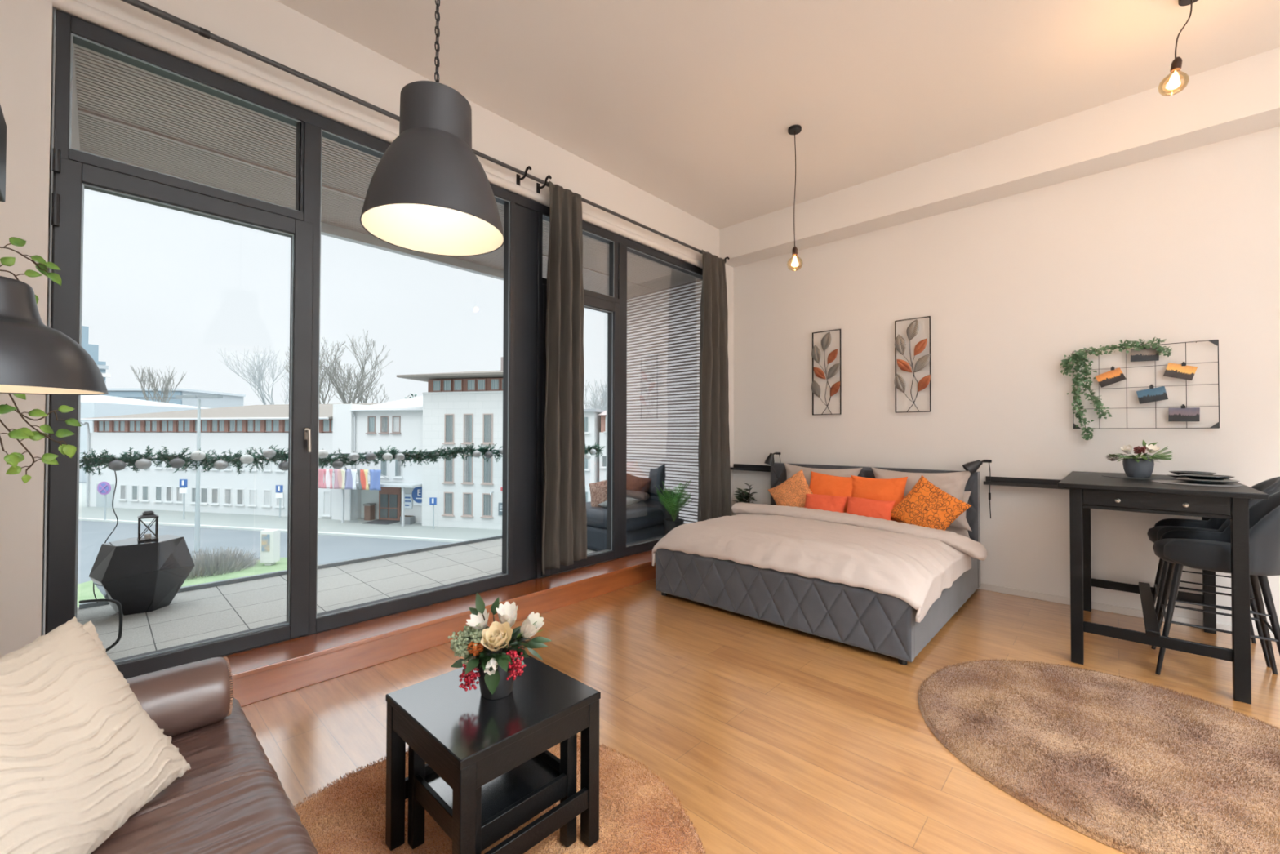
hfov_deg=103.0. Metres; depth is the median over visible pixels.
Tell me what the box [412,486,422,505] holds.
hotel sign
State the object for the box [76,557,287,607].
grass verge
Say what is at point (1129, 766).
rug
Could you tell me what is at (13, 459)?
trailing plant
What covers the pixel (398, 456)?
bauble
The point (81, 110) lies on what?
trim
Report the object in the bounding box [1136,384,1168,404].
print
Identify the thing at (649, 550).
trim
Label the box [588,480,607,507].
cushion
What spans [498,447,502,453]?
bauble
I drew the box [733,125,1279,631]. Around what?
wall
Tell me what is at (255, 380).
bare tree
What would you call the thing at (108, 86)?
ceiling
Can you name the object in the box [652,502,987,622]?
duvet
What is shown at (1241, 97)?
beam
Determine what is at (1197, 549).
bar stool
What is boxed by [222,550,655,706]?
step
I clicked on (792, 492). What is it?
throw pillow
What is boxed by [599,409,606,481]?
rear wing
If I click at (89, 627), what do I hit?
sofa pillow
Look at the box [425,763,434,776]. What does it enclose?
tray
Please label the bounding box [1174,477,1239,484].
plate
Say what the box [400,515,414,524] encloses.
planter box
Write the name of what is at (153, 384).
bare tree
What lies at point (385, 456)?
bauble
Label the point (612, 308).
door
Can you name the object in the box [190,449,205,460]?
bauble
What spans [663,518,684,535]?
pot
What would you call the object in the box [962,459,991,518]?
reading lamp
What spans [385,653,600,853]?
side table
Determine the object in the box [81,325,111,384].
high rise
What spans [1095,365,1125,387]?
print
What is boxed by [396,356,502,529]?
building
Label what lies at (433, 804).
tray
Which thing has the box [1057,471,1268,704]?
bar table
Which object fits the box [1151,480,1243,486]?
placemat
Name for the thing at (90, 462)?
garland
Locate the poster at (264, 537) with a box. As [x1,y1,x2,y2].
[261,533,269,551]
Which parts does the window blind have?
post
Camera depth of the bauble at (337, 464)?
5.46 m
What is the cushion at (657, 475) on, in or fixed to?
on the lounge sofa at (645, 521)
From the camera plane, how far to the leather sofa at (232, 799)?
1.36 m
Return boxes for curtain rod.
[121,0,729,262]
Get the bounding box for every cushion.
[586,502,664,531]
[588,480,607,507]
[598,497,640,507]
[626,473,651,501]
[647,463,666,496]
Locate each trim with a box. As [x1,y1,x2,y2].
[52,0,726,275]
[77,107,654,290]
[217,550,649,657]
[320,222,503,279]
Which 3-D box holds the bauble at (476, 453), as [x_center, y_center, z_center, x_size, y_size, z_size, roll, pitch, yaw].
[-2.146,0.349,6.688,0.108,0.103,0.108,-1,-1,43]
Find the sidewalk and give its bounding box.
[78,483,502,540]
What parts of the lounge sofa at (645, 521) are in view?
backrest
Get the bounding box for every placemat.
[1102,474,1175,479]
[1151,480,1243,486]
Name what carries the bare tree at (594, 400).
on the street
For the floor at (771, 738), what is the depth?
2.47 m
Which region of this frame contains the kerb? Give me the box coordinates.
[78,517,467,542]
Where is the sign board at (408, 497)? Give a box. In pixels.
[404,493,412,508]
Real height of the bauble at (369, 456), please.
0.103 m
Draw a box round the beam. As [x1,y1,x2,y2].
[719,47,1279,267]
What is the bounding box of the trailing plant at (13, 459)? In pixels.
[0,236,81,483]
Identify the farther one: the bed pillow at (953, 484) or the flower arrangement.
the bed pillow at (953, 484)
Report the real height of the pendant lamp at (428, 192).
1.731 m
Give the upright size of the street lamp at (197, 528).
8.360 m
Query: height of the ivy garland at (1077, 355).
0.765 m
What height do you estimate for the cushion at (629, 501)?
0.134 m
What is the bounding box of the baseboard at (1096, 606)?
[977,582,1275,639]
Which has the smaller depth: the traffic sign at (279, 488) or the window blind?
the window blind
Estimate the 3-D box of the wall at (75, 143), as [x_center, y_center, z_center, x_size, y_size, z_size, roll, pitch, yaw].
[-3.822,-0.130,3.308,2.600,3.750,0.200,-1,-1,43]
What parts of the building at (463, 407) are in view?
pane, pane, pane, pane, pane, pane, pane, pane, pane, pane, pane, pane, pane, pane, pane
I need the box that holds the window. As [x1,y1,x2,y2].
[44,9,702,636]
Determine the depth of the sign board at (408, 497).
35.57 m
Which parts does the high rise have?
glass, glass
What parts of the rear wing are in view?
pane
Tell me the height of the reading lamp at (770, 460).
0.505 m
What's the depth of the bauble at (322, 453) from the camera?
5.36 m
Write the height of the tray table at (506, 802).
0.375 m
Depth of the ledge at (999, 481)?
4.24 m
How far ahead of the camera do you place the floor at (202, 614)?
4.49 m
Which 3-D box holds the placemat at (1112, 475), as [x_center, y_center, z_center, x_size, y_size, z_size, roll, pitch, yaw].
[3.394,0.342,3.475,0.360,0.004,0.360,-1,-1,43]
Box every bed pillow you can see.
[783,462,862,487]
[871,466,972,531]
[945,491,971,537]
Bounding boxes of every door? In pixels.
[46,147,313,679]
[541,284,619,576]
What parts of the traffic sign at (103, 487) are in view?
plate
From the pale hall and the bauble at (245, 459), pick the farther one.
the pale hall
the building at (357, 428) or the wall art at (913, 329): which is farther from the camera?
the building at (357, 428)
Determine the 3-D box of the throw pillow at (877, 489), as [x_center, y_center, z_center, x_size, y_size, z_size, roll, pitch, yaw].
[2.173,0.668,4.669,0.516,0.447,0.219,-1,-1,43]
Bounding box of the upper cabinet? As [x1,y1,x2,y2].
[0,104,6,201]
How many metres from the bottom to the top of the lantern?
0.238 m
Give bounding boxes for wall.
[0,0,733,657]
[71,43,79,150]
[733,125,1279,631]
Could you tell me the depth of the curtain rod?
2.93 m
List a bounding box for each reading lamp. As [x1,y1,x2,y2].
[764,452,781,465]
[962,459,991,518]
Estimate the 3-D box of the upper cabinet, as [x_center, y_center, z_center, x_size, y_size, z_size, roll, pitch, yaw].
[-1.596,-0.812,0.995,1.278,0.238,0.352,-1,-1,43]
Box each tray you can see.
[414,774,452,839]
[425,755,559,822]
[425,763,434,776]
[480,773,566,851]
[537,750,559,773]
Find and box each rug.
[293,734,706,853]
[918,657,1279,853]
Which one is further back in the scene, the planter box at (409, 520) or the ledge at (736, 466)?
the planter box at (409, 520)
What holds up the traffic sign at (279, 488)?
on the sidewalk
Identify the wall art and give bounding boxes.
[811,328,841,414]
[894,315,931,413]
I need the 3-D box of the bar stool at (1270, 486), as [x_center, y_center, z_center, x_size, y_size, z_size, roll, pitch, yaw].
[3.713,0.859,3.298,0.609,1.112,0.554,-1,-1,43]
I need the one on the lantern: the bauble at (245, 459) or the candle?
the candle
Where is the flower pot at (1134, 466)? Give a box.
[1105,440,1172,477]
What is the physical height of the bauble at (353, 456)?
0.103 m
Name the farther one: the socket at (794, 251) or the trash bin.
the trash bin
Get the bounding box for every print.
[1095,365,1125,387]
[1130,346,1159,361]
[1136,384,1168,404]
[1163,361,1197,380]
[1168,404,1199,421]
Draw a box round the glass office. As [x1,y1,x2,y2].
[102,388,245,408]
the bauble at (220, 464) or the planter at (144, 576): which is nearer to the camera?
the planter at (144, 576)
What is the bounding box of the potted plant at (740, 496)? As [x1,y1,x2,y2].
[732,482,757,514]
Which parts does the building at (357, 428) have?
canopy post, pane, pane, door pane, door pane, pane, door frame, door pane, door pane, pane, pane, canopy post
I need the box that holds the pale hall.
[79,395,207,482]
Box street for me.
[77,482,450,584]
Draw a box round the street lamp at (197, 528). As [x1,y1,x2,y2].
[175,395,222,551]
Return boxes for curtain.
[541,180,586,573]
[697,249,731,521]
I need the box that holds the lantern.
[137,510,159,542]
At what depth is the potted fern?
6.18 m
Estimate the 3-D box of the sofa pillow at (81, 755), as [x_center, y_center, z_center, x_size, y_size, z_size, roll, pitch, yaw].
[-1.338,0.740,1.106,0.310,0.483,0.564,0,-1,-8]
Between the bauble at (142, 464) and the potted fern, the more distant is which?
the potted fern
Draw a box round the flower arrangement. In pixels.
[447,591,551,699]
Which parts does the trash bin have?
lid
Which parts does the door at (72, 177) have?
handle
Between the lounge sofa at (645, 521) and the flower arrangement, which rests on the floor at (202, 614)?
the lounge sofa at (645, 521)
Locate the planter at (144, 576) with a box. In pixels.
[88,534,194,615]
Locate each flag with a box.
[318,468,333,488]
[323,467,333,488]
[333,468,345,488]
[344,467,357,489]
[356,468,369,489]
[368,468,388,490]
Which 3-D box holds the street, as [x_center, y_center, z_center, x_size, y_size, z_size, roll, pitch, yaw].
[-15.333,7.249,53.964,241.512,0.380,186.500,-1,-1,43]
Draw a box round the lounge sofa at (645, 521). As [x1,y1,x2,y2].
[586,490,679,551]
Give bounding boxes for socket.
[791,246,797,255]
[1169,56,1182,72]
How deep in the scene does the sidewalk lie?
35.34 m
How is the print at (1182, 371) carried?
attached to the memo board at (1215, 342)
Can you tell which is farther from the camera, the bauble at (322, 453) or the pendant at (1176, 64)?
the bauble at (322, 453)
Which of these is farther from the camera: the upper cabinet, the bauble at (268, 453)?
the bauble at (268, 453)
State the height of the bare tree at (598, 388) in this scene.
13.336 m
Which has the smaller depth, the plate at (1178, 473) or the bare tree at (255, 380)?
the plate at (1178, 473)
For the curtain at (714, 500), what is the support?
hanging from the curtain rod
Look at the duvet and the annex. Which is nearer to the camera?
the duvet
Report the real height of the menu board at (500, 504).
0.800 m
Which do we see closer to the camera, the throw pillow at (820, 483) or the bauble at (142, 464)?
the bauble at (142, 464)
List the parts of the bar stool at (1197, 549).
leg, leg, seat, backrest, leg, leg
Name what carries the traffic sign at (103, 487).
on the street
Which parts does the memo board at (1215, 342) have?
corner plate, corner plate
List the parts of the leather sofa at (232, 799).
bolster arm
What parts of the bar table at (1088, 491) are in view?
leg, leg, rail, drawer, rail, knob, leg, leg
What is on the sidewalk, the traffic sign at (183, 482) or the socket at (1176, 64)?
the traffic sign at (183, 482)
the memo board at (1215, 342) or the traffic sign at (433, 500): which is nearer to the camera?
the memo board at (1215, 342)
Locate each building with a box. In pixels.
[80,403,378,518]
[331,395,422,526]
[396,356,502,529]
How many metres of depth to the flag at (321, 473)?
35.37 m
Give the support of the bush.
on the grass verge
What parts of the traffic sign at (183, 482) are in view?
plate, plate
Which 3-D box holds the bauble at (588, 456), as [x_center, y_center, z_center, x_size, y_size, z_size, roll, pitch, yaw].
[-0.826,0.463,8.097,0.108,0.103,0.108,-1,-1,43]
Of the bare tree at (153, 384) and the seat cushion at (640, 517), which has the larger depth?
the bare tree at (153, 384)
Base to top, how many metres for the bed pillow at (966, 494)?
0.418 m
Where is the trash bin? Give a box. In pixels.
[363,502,375,520]
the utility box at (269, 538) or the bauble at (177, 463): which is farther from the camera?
the utility box at (269, 538)
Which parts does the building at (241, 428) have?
window post, pane, service door, pane, window post, pane, pane, pane, window post, pane, pane, pane, window post, pane, pane, pane, window post, pane, pane, pane, pane, window post, pane, pane, pane, window post, pane, pane, pane, window post, pane, pane, pane, window post, pane, pane, pane, pane, window post, pane, pane, pane, window post, pane, pane, window post, pane, window post, pane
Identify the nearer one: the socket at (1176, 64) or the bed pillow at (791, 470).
the socket at (1176, 64)
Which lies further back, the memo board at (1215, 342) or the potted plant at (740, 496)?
the potted plant at (740, 496)
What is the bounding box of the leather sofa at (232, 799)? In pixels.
[90,656,318,853]
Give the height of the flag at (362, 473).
1.450 m
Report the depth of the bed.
3.53 m
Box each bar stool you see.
[1146,476,1279,667]
[1151,491,1279,675]
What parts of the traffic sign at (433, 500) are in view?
plate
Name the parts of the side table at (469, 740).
leg, rail, leg, panel, rail, leg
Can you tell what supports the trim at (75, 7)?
attached to the wall at (272, 29)
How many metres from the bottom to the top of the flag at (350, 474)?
1.451 m
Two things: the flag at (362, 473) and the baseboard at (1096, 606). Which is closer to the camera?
the baseboard at (1096, 606)
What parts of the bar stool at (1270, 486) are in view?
leg, leg, seat, backrest, leg, leg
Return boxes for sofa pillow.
[0,616,191,853]
[82,620,106,654]
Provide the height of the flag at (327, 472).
1.451 m
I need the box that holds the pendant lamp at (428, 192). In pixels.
[360,0,504,256]
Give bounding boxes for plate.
[1166,474,1186,477]
[1168,471,1217,475]
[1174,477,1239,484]
[1178,473,1235,479]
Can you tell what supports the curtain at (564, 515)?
hanging from the curtain rod
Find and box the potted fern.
[655,478,692,535]
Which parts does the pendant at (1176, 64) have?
bulb glass, cord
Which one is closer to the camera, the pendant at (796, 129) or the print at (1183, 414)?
the print at (1183, 414)
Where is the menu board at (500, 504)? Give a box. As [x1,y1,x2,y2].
[498,502,502,515]
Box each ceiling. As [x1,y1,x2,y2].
[74,43,701,297]
[275,0,1279,229]
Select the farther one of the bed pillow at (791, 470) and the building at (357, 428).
the building at (357, 428)
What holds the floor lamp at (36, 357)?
on the floor at (771, 738)
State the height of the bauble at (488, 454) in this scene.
0.103 m
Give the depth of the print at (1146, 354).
3.76 m
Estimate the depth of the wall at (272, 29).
2.54 m
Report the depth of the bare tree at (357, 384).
59.83 m
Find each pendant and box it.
[786,124,802,271]
[1157,0,1198,95]
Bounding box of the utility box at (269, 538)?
[260,528,279,565]
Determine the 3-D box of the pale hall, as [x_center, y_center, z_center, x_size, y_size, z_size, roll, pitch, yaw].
[-81.703,1.160,74.990,24.000,12.000,20.000,0,-1,0]
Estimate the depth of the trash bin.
36.51 m
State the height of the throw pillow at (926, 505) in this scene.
0.569 m
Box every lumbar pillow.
[804,493,847,512]
[846,496,895,519]
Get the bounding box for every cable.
[79,598,123,651]
[93,471,118,603]
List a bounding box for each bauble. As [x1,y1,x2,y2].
[107,458,126,471]
[134,457,151,469]
[168,457,185,468]
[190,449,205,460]
[213,458,227,470]
[240,453,253,463]
[262,447,275,457]
[278,460,288,471]
[318,448,328,457]
[332,459,343,468]
[348,451,359,460]
[364,451,375,460]
[382,451,392,460]
[394,452,404,460]
[472,449,480,457]
[484,450,493,457]
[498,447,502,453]
[584,453,591,459]
[589,448,595,454]
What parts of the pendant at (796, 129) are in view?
cord, bulb glass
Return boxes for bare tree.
[130,365,186,403]
[217,347,288,404]
[284,329,391,404]
[583,378,606,409]
[583,388,606,409]
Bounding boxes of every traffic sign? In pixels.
[97,481,111,519]
[179,479,187,519]
[275,484,283,518]
[429,497,436,528]
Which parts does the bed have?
footboard, headboard, rail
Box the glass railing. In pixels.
[79,448,586,608]
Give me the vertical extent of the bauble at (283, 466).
0.103 m
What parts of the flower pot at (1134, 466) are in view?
white flower, pot, white flower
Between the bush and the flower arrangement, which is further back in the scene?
the bush
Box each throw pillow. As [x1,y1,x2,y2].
[768,469,813,507]
[809,471,852,512]
[851,475,907,522]
[890,475,972,530]
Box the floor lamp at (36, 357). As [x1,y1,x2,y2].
[0,275,108,395]
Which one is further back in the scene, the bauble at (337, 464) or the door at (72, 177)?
the bauble at (337, 464)
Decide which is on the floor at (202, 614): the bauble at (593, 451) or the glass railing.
the glass railing
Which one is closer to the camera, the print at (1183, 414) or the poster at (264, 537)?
the print at (1183, 414)
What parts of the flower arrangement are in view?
rust flower, white flower, white flower, pot, white flower, white flower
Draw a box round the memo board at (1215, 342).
[1072,339,1219,428]
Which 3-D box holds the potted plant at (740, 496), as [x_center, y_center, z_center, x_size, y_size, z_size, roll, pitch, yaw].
[1.217,1.040,5.855,0.312,0.802,0.192,-1,-1,43]
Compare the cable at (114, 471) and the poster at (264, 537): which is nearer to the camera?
the cable at (114, 471)
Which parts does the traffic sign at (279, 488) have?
plate, plate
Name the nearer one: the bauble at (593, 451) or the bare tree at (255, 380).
the bauble at (593, 451)
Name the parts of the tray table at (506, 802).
leg, leg, leg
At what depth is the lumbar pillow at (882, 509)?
4.51 m
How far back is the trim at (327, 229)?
5.34 m
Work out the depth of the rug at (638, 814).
1.77 m
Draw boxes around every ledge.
[730,463,770,471]
[983,475,1069,489]
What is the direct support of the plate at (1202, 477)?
on the plate at (1185, 479)
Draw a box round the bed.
[655,462,980,664]
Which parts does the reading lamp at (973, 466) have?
lamp shade, cord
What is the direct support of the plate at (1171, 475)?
on the bar table at (1088, 491)
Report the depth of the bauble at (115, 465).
4.25 m
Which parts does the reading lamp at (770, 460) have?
lamp shade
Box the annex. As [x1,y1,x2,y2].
[583,408,605,502]
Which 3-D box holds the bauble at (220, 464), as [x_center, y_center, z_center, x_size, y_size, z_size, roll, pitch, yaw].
[-3.934,0.352,4.778,0.108,0.103,0.108,-1,-1,43]
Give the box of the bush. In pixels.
[186,545,262,579]
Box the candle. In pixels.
[144,533,151,538]
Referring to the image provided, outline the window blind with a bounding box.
[605,279,702,524]
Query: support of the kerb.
on the street
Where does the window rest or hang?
in the wall at (272, 29)
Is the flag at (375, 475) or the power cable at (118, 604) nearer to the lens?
the power cable at (118, 604)
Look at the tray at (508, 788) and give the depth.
1.60 m
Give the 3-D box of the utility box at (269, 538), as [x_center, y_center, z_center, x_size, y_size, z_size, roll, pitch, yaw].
[-17.689,5.816,24.339,0.618,1.750,0.479,0,-1,0]
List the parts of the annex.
pane, pane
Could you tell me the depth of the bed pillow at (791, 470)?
5.19 m
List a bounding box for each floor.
[76,537,597,660]
[240,577,1279,853]
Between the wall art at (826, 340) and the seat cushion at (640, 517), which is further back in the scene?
the seat cushion at (640, 517)
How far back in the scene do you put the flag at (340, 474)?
34.97 m
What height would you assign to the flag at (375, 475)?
1.451 m
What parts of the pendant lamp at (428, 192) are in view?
lamp shade, chain, cord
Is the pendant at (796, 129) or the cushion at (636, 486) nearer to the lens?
the pendant at (796, 129)
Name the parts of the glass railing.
rail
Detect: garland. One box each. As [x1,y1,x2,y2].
[79,441,605,475]
[1059,337,1172,439]
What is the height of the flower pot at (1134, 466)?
0.254 m
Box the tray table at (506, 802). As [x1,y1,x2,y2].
[407,733,577,853]
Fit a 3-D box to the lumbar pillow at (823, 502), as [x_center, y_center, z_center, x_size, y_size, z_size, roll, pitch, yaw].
[1.745,0.767,4.840,0.420,0.237,0.170,-1,-1,43]

